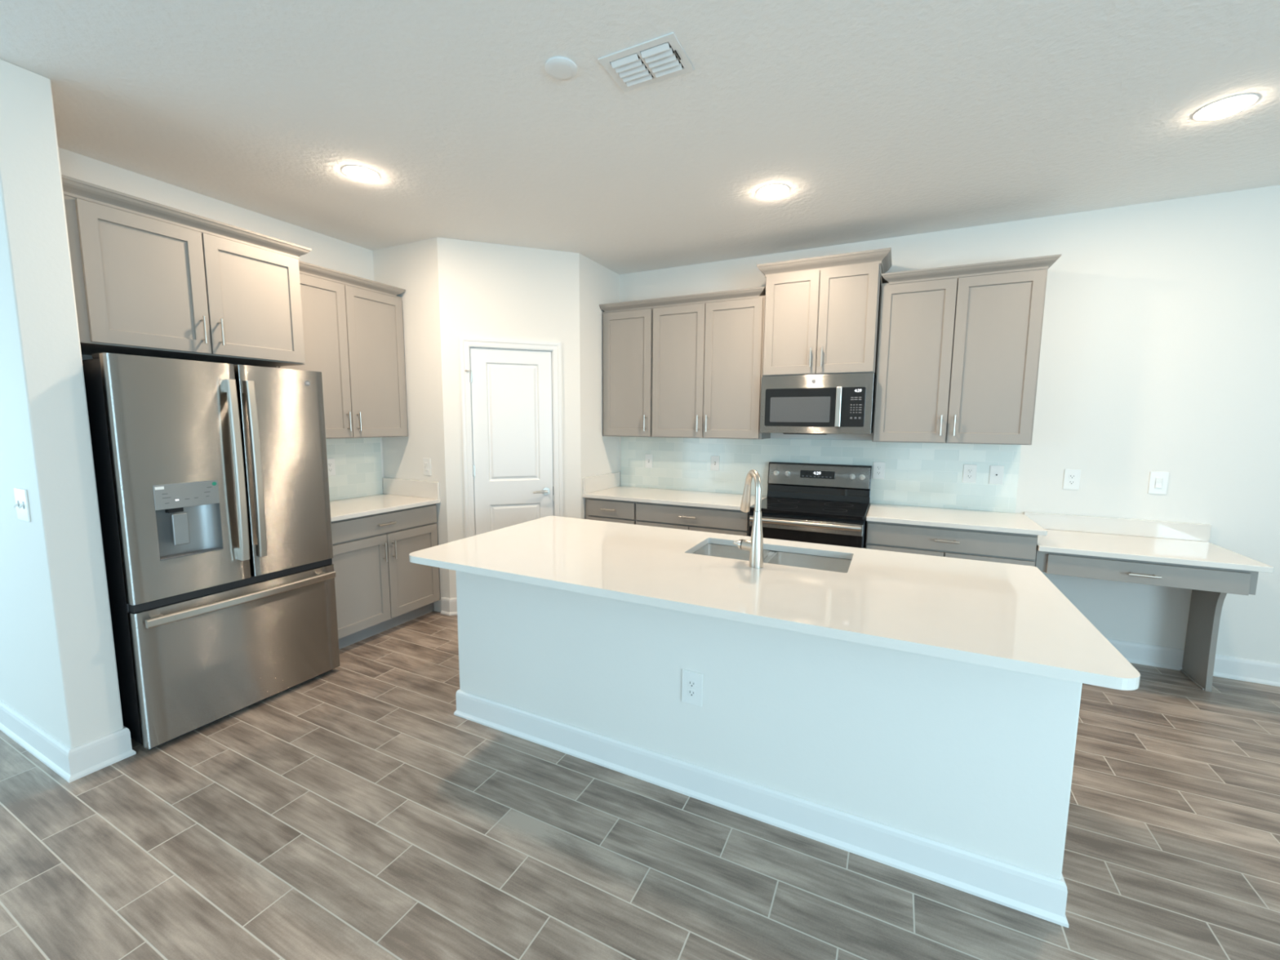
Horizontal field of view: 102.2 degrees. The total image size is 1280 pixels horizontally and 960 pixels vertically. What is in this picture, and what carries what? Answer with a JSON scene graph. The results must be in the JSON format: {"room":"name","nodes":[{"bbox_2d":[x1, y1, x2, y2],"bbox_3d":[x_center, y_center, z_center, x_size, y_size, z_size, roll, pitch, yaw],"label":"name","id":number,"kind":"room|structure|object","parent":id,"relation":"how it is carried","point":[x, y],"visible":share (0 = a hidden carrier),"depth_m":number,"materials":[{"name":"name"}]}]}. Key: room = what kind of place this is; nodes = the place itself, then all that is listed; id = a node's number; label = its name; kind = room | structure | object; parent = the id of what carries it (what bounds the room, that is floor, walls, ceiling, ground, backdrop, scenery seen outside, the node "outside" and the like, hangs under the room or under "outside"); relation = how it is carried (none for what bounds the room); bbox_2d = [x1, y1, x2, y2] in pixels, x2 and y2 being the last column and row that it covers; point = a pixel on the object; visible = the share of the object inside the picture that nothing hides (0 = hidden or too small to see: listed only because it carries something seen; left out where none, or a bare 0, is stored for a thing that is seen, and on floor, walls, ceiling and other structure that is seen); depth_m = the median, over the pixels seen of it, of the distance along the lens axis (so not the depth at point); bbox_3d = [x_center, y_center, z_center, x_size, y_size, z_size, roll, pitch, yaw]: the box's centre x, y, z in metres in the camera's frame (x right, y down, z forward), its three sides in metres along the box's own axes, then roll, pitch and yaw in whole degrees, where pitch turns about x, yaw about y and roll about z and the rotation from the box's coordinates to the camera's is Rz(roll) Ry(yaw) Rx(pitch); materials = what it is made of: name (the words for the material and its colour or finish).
{"room":"kitchen","nodes":[
{"label":"kitchen","id":0,"kind":"room"},
{"bbox_2d":[0,58,123,748],"bbox_3d":[-4.643,-0.295,3.230,5.118,2.834,0.168,4,7,26],"label":"wall","id":1,"kind":"structure","parent":0,"point":[58,664],"depth_m":2.11,"materials":[{"name":"white paint"}]},
{"bbox_2d":[13,488,31,521],"bbox_3d":[-2.561,0.103,2.130,0.128,0.134,0.021,4,7,26],"label":"wall switch","id":2,"kind":"object","parent":1,"relation":"attached to","point":[22,506],"visible":1,"depth_m":2.13,"materials":[{"name":"white plastic"}]},
{"bbox_2d":[0,700,136,782],"bbox_3d":[-4.642,1.048,3.377,5.140,0.132,0.213,4,7,26],"label":"baseboard","id":3,"kind":"structure","parent":1,"relation":"attached to","point":[73,764],"depth_m":2.27,"materials":[{"name":"white paint"}]},
{"bbox_2d":[57,146,475,535],"bbox_3d":[-2.273,-0.367,4.000,0.120,2.834,3.322,4,7,26],"label":"wall","id":4,"kind":"structure","parent":0,"point":[329,252],"depth_m":3.15,"materials":[{"name":"white paint"}]},
{"bbox_2d":[61,174,311,367],"bbox_3d":[-2.425,-0.980,2.721,0.664,0.662,1.026,4,7,26],"label":"upper cabinet","id":5,"kind":"object","parent":4,"relation":"attached to","point":[151,278],"visible":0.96,"depth_m":2.49,"materials":[{"name":"grey paint"}]},
{"bbox_2d":[272,260,408,438],"bbox_3d":[-2.144,-0.856,3.643,0.369,1.112,0.939,4,7,26],"label":"upper cabinet","id":6,"kind":"object","parent":4,"relation":"attached to","point":[353,326],"visible":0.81,"depth_m":3.62,"materials":[{"name":"grey paint"}]},
{"bbox_2d":[325,437,382,501],"bbox_3d":[-2.316,-0.077,3.802,0.008,0.473,0.918,4,7,26],"label":"tile backsplash","id":7,"kind":"structure","parent":4,"relation":"attached to","point":[357,460],"depth_m":4.01,"materials":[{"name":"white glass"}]},
{"bbox_2d":[327,457,335,475],"bbox_3d":[-2.296,-0.094,3.821,0.008,0.128,0.080,4,7,26],"label":"wall outlet","id":8,"kind":"object","parent":7,"relation":"attached to","point":[331,462],"visible":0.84,"depth_m":3.83,"materials":[{"name":"white plastic"}]},
{"bbox_2d":[372,237,449,612],"bbox_3d":[-1.770,-0.375,4.095,0.698,2.834,0.100,4,7,26],"label":"wall","id":9,"kind":"structure","parent":0,"point":[412,267],"depth_m":3.95,"materials":[{"name":"white paint"}]},
{"bbox_2d":[422,457,431,475],"bbox_3d":[-1.654,-0.103,4.003,0.080,0.134,0.012,4,7,26],"label":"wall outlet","id":10,"kind":"object","parent":9,"relation":"attached to","point":[426,461],"visible":1,"depth_m":4.00,"materials":[{"name":"white plastic"}]},
{"bbox_2d":[440,596,457,615],"bbox_3d":[-1.465,0.991,4.056,0.214,0.132,0.062,0,6,-1],"label":"baseboard","id":11,"kind":"structure","parent":9,"relation":"attached to","point":[449,606],"depth_m":4.05,"materials":[{"name":"white paint"}]},
{"bbox_2d":[436,237,581,598],"bbox_3d":[-1.000,-0.371,4.112,1.046,2.834,0.100,-2,7,-19],"label":"wall","id":12,"kind":"structure","parent":0,"point":[486,290],"depth_m":3.96,"materials":[{"name":"white paint"}]},
{"bbox_2d":[458,336,563,537],"bbox_3d":[-1.003,-0.023,4.120,0.767,2.140,0.148,-2,7,-19],"label":"door","id":13,"kind":"structure","parent":12,"relation":"in","point":[514,388],"depth_m":4.07,"materials":[{"name":"white paint"}]},
{"bbox_2d":[579,253,619,519],"bbox_3d":[-0.387,-0.417,4.549,0.100,2.834,0.661,4,7,26],"label":"wall","id":14,"kind":"structure","parent":0,"point":[598,285],"depth_m":4.36,"materials":[{"name":"white paint"}]},
{"bbox_2d":[0,0,1279,274],"bbox_3d":[-1.279,-1.521,1.426,12.600,0.050,6.800,4,7,26],"label":"ceiling","id":15,"kind":"structure","parent":0,"point":[879,119],"depth_m":2.19,"materials":[{"name":"white paint"}]},
{"bbox_2d":[341,164,380,182],"bbox_3d":[-1.501,-1.640,2.780,0.184,0.020,0.184,4,7,26],"label":"recessed light","id":16,"kind":"object","parent":15,"relation":"in","point":[357,172],"visible":1,"depth_m":2.75,"materials":[{"name":"white paint"}]},
{"bbox_2d":[545,56,577,79],"bbox_3d":[-0.295,-1.539,1.936,0.120,0.014,0.120,4,7,26],"label":"smoke detector","id":17,"kind":"object","parent":15,"relation":"attached to","point":[560,68],"visible":1,"depth_m":1.92,"materials":[{"name":"white plastic"}]},
{"bbox_2d":[597,31,694,92],"bbox_3d":[0.026,-1.534,1.912,0.300,0.015,0.208,4,7,26],"label":"ceiling vent","id":18,"kind":"object","parent":15,"relation":"in","point":[661,58],"visible":1,"depth_m":1.90,"materials":[{"name":"white metal"}]},
{"bbox_2d":[756,183,789,198],"bbox_3d":[0.763,-1.645,2.959,0.184,0.020,0.184,4,7,26],"label":"recessed light","id":19,"kind":"object","parent":15,"relation":"in","point":[775,190],"visible":1,"depth_m":2.93,"materials":[{"name":"white paint"}]},
{"bbox_2d":[1192,93,1258,120],"bbox_3d":[2.439,-1.544,2.154,0.184,0.020,0.184,4,7,26],"label":"recessed light","id":20,"kind":"object","parent":15,"relation":"in","point":[1225,107],"visible":1,"depth_m":2.13,"materials":[{"name":"white paint"}]},
{"bbox_2d":[0,610,1279,959],"bbox_3d":[-1.298,1.345,1.750,12.600,0.050,6.800,4,7,26],"label":"floor","id":21,"kind":"structure","parent":0,"point":[348,811],"depth_m":1.83,"materials":[{"name":"tile"}]},
{"bbox_2d":[82,352,340,750],"bbox_3d":[-2.333,0.293,2.792,0.844,1.792,0.905,4,7,26],"label":"refrigerator","id":22,"kind":"object","parent":21,"relation":"on","point":[211,478],"visible":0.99,"depth_m":2.50,"materials":[{"name":"silver metal"}]},
{"bbox_2d":[331,503,439,648],"bbox_3d":[-2.029,0.644,3.750,0.649,0.883,0.939,4,7,26],"label":"base cabinet","id":23,"kind":"object","parent":21,"relation":"on","point":[378,588],"visible":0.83,"depth_m":3.59,"materials":[{"name":"grey paint"}]},
{"bbox_2d":[329,477,440,521],"bbox_3d":[-2.034,0.124,3.690,0.636,0.162,0.951,4,7,26],"label":"countertop","id":24,"kind":"structure","parent":23,"relation":"on","point":[398,494],"depth_m":3.91,"materials":[{"name":"white stone"}]},
{"bbox_2d":[585,497,635,524],"bbox_3d":[-0.131,0.569,4.530,0.482,0.883,0.659,4,7,26],"label":"base cabinet","id":25,"kind":"object","parent":21,"relation":"on","point":[598,509],"visible":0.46,"depth_m":4.22,"materials":[{"name":"grey paint"}]},
{"bbox_2d":[635,502,750,536],"bbox_3d":[0.498,0.608,4.221,0.919,0.883,0.659,4,7,26],"label":"base cabinet","id":26,"kind":"object","parent":21,"relation":"on","point":[730,522],"visible":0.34,"depth_m":3.91,"materials":[{"name":"grey paint"}]},
{"bbox_2d":[582,471,767,510],"bbox_3d":[0.291,0.073,4.278,1.406,0.162,0.636,4,7,26],"label":"countertop","id":27,"kind":"structure","parent":26,"relation":"on","point":[606,486],"depth_m":4.27,"materials":[{"name":"white stone"}]},
{"bbox_2d":[453,550,1082,928],"bbox_3d":[0.349,0.809,2.431,2.526,0.884,0.810,4,7,26],"label":"kitchen island","id":28,"kind":"object","parent":21,"relation":"on","point":[957,775],"visible":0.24,"depth_m":1.89,"materials":[{"name":"white paint"}]},
{"bbox_2d":[681,669,702,706],"bbox_3d":[0.209,0.834,2.069,0.088,0.138,0.008,4,7,26],"label":"wall outlet","id":29,"kind":"object","parent":28,"relation":"attached to","point":[691,682],"visible":1,"depth_m":2.07,"materials":[{"name":"white plastic"}]},
{"bbox_2d":[688,688,695,697],"bbox_3d":[0.207,0.854,2.069,0.033,0.029,0.002,4,7,26],"label":"receptacle","id":30,"kind":"object","parent":29,"relation":"attached to","point":[691,692],"depth_m":2.07,"materials":[{"name":"white plastic"}]},
{"bbox_2d":[688,680,695,688],"bbox_3d":[0.208,0.815,2.065,0.033,0.029,0.002,4,7,26],"label":"receptacle","id":31,"kind":"object","parent":29,"relation":"attached to","point":[691,683],"depth_m":2.06,"materials":[{"name":"white plastic"}]},
{"bbox_2d":[408,515,1140,690],"bbox_3d":[0.310,0.367,2.264,2.527,0.030,1.107,4,7,26],"label":"island countertop","id":32,"kind":"structure","parent":28,"relation":"on","point":[1008,616],"depth_m":1.88,"materials":[{"name":"white stone"}]},
{"bbox_2d":[733,469,763,568],"bbox_3d":[0.481,0.155,2.226,0.140,0.402,0.188,4,7,26],"label":"kitchen faucet","id":33,"kind":"object","parent":32,"relation":"on","point":[755,546],"visible":1,"depth_m":2.14,"materials":[{"name":"silver metal"}]},
{"bbox_2d":[693,543,851,573],"bbox_3d":[0.597,0.476,2.411,0.739,0.212,0.385,4,7,26],"label":"sink","id":34,"kind":"object","parent":32,"relation":"in","point":[799,560],"visible":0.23,"depth_m":2.53,"materials":[{"name":"silver metal"}]},
{"bbox_2d":[748,462,871,548],"bbox_3d":[1.244,0.501,3.801,0.762,1.199,0.702,4,7,26],"label":"range","id":35,"kind":"object","parent":21,"relation":"on","point":[841,522],"visible":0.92,"depth_m":3.80,"materials":[{"name":"black metal"}]},
{"bbox_2d":[750,497,869,519],"bbox_3d":[1.240,0.198,3.755,0.762,0.026,0.583,4,7,26],"label":"cooktop","id":36,"kind":"object","parent":35,"relation":"in","point":[818,508],"depth_m":3.65,"materials":[{"name":"black glass"}]},
{"bbox_2d":[865,520,1038,566],"bbox_3d":[2.014,0.702,3.476,0.909,0.883,0.659,4,7,26],"label":"base cabinet","id":37,"kind":"object","parent":21,"relation":"on","point":[964,544],"visible":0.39,"depth_m":3.16,"materials":[{"name":"grey paint"}]},
{"bbox_2d":[866,502,1047,535],"bbox_3d":[2.035,0.247,3.428,0.948,0.030,0.636,4,7,26],"label":"countertop","id":38,"kind":"structure","parent":37,"relation":"on","point":[989,521],"depth_m":3.31,"materials":[{"name":"white stone"}]},
{"bbox_2d":[1023,511,1274,692],"bbox_3d":[2.847,0.732,3.064,0.948,0.927,0.659,4,7,26],"label":"desk","id":39,"kind":"object","parent":21,"relation":"on","point":[1175,554],"visible":0.91,"depth_m":2.94,"materials":[{"name":"white stone"}]},
{"bbox_2d":[618,184,1279,663],"bbox_3d":[2.165,-0.308,3.728,8.320,2.834,0.120,4,7,26],"label":"wall","id":40,"kind":"structure","parent":0,"point":[1160,349],"depth_m":3.16,"materials":[{"name":"white paint"}]},
{"bbox_2d":[599,298,653,436],"bbox_3d":[-0.068,-0.939,4.495,0.501,1.112,0.369,4,7,26],"label":"upper cabinet","id":41,"kind":"object","parent":40,"relation":"attached to","point":[628,326],"visible":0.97,"depth_m":4.36,"materials":[{"name":"grey paint"}]},
{"bbox_2d":[650,286,770,439],"bbox_3d":[0.571,-0.900,4.182,0.922,1.112,0.369,4,7,26],"label":"upper cabinet","id":42,"kind":"object","parent":40,"relation":"attached to","point":[708,348],"visible":0.98,"depth_m":4.04,"materials":[{"name":"grey paint"}]},
{"bbox_2d":[620,436,1021,512],"bbox_3d":[1.190,-0.096,4.164,3.053,0.473,0.008,4,7,26],"label":"tile backsplash","id":43,"kind":"structure","parent":40,"relation":"attached to","point":[922,474],"depth_m":3.94,"materials":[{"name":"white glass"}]},
{"bbox_2d":[644,453,652,467],"bbox_3d":[0.078,-0.172,4.694,0.074,0.124,0.018,4,7,26],"label":"wall switch","id":44,"kind":"object","parent":43,"relation":"attached to","point":[648,458],"visible":1,"depth_m":4.70,"materials":[{"name":"white plastic"}]},
{"bbox_2d":[711,455,719,471],"bbox_3d":[0.641,-0.143,4.417,0.074,0.126,0.018,4,7,26],"label":"wall switch","id":45,"kind":"object","parent":43,"relation":"attached to","point":[714,460],"visible":1,"depth_m":4.42,"materials":[{"name":"white plastic"}]},
{"bbox_2d":[872,462,884,479],"bbox_3d":[1.786,-0.071,3.860,0.080,0.128,0.008,4,7,26],"label":"wall outlet","id":46,"kind":"object","parent":43,"relation":"attached to","point":[878,471],"visible":1,"depth_m":3.86,"materials":[{"name":"white plastic"}]},
{"bbox_2d":[962,464,977,483],"bbox_3d":[2.303,-0.044,3.605,0.080,0.128,0.008,4,7,26],"label":"wall outlet","id":47,"kind":"object","parent":43,"relation":"attached to","point":[969,475],"visible":1,"depth_m":3.60,"materials":[{"name":"white plastic"}]},
{"bbox_2d":[966,474,972,478],"bbox_3d":[2.302,-0.025,3.605,0.033,0.029,0.002,4,7,26],"label":"receptacle","id":48,"kind":"object","parent":47,"relation":"attached to","point":[968,476],"depth_m":3.60,"materials":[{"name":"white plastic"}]},
{"bbox_2d":[967,468,973,472],"bbox_3d":[2.302,-0.063,3.600,0.033,0.029,0.002,4,7,26],"label":"receptacle","id":49,"kind":"object","parent":47,"relation":"attached to","point":[969,470],"depth_m":3.60,"materials":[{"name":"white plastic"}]},
{"bbox_2d":[988,465,1004,484],"bbox_3d":[2.442,-0.035,3.535,0.080,0.128,0.012,4,7,26],"label":"jack plate","id":50,"kind":"object","parent":43,"relation":"attached to","point":[997,472],"visible":1,"depth_m":3.53,"materials":[{"name":"white plastic"}]},
{"bbox_2d":[756,247,891,376],"bbox_3d":[1.319,-1.154,3.753,0.874,0.788,0.419,4,7,26],"label":"upper cabinet","id":51,"kind":"object","parent":40,"relation":"attached to","point":[822,313],"visible":0.97,"depth_m":3.59,"materials":[{"name":"grey paint"}]},
{"bbox_2d":[760,373,875,435],"bbox_3d":[1.309,-0.550,3.808,0.757,0.422,0.430,4,7,26],"label":"microwave","id":52,"kind":"object","parent":51,"relation":"attached to","point":[831,403],"visible":1,"depth_m":3.64,"materials":[{"name":"silver metal"}]},
{"bbox_2d":[871,253,1062,444],"bbox_3d":[2.100,-0.805,3.430,0.953,1.112,0.369,4,7,26],"label":"upper cabinet","id":53,"kind":"object","parent":40,"relation":"attached to","point":[959,346],"visible":1,"depth_m":3.30,"materials":[{"name":"grey paint"}]},
{"bbox_2d":[1062,469,1080,489],"bbox_3d":[2.816,-0.004,3.365,0.084,0.132,0.008,4,7,26],"label":"wall outlet","id":54,"kind":"object","parent":40,"relation":"attached to","point":[1071,477],"visible":1,"depth_m":3.36,"materials":[{"name":"white plastic"}]},
{"bbox_2d":[1068,480,1075,484],"bbox_3d":[2.814,0.016,3.365,0.033,0.029,0.002,4,7,26],"label":"receptacle","id":55,"kind":"object","parent":54,"relation":"attached to","point":[1070,482],"depth_m":3.36,"materials":[{"name":"white plastic"}]},
{"bbox_2d":[1069,474,1075,479],"bbox_3d":[2.814,-0.023,3.360,0.033,0.029,0.002,4,7,26],"label":"receptacle","id":56,"kind":"object","parent":54,"relation":"attached to","point":[1071,476],"depth_m":3.36,"materials":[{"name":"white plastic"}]},
{"bbox_2d":[1147,471,1168,494],"bbox_3d":[3.193,0.018,3.177,0.086,0.138,0.012,4,7,26],"label":"wall switch","id":57,"kind":"object","parent":40,"relation":"attached to","point":[1158,481],"visible":1,"depth_m":3.18,"materials":[{"name":"white plastic"}]},
{"bbox_2d":[1106,638,1279,686],"bbox_3d":[4.221,1.172,2.786,3.640,0.132,0.022,4,7,26],"label":"baseboard","id":58,"kind":"structure","parent":40,"relation":"attached to","point":[1260,672],"depth_m":3.14,"materials":[{"name":"white paint"}]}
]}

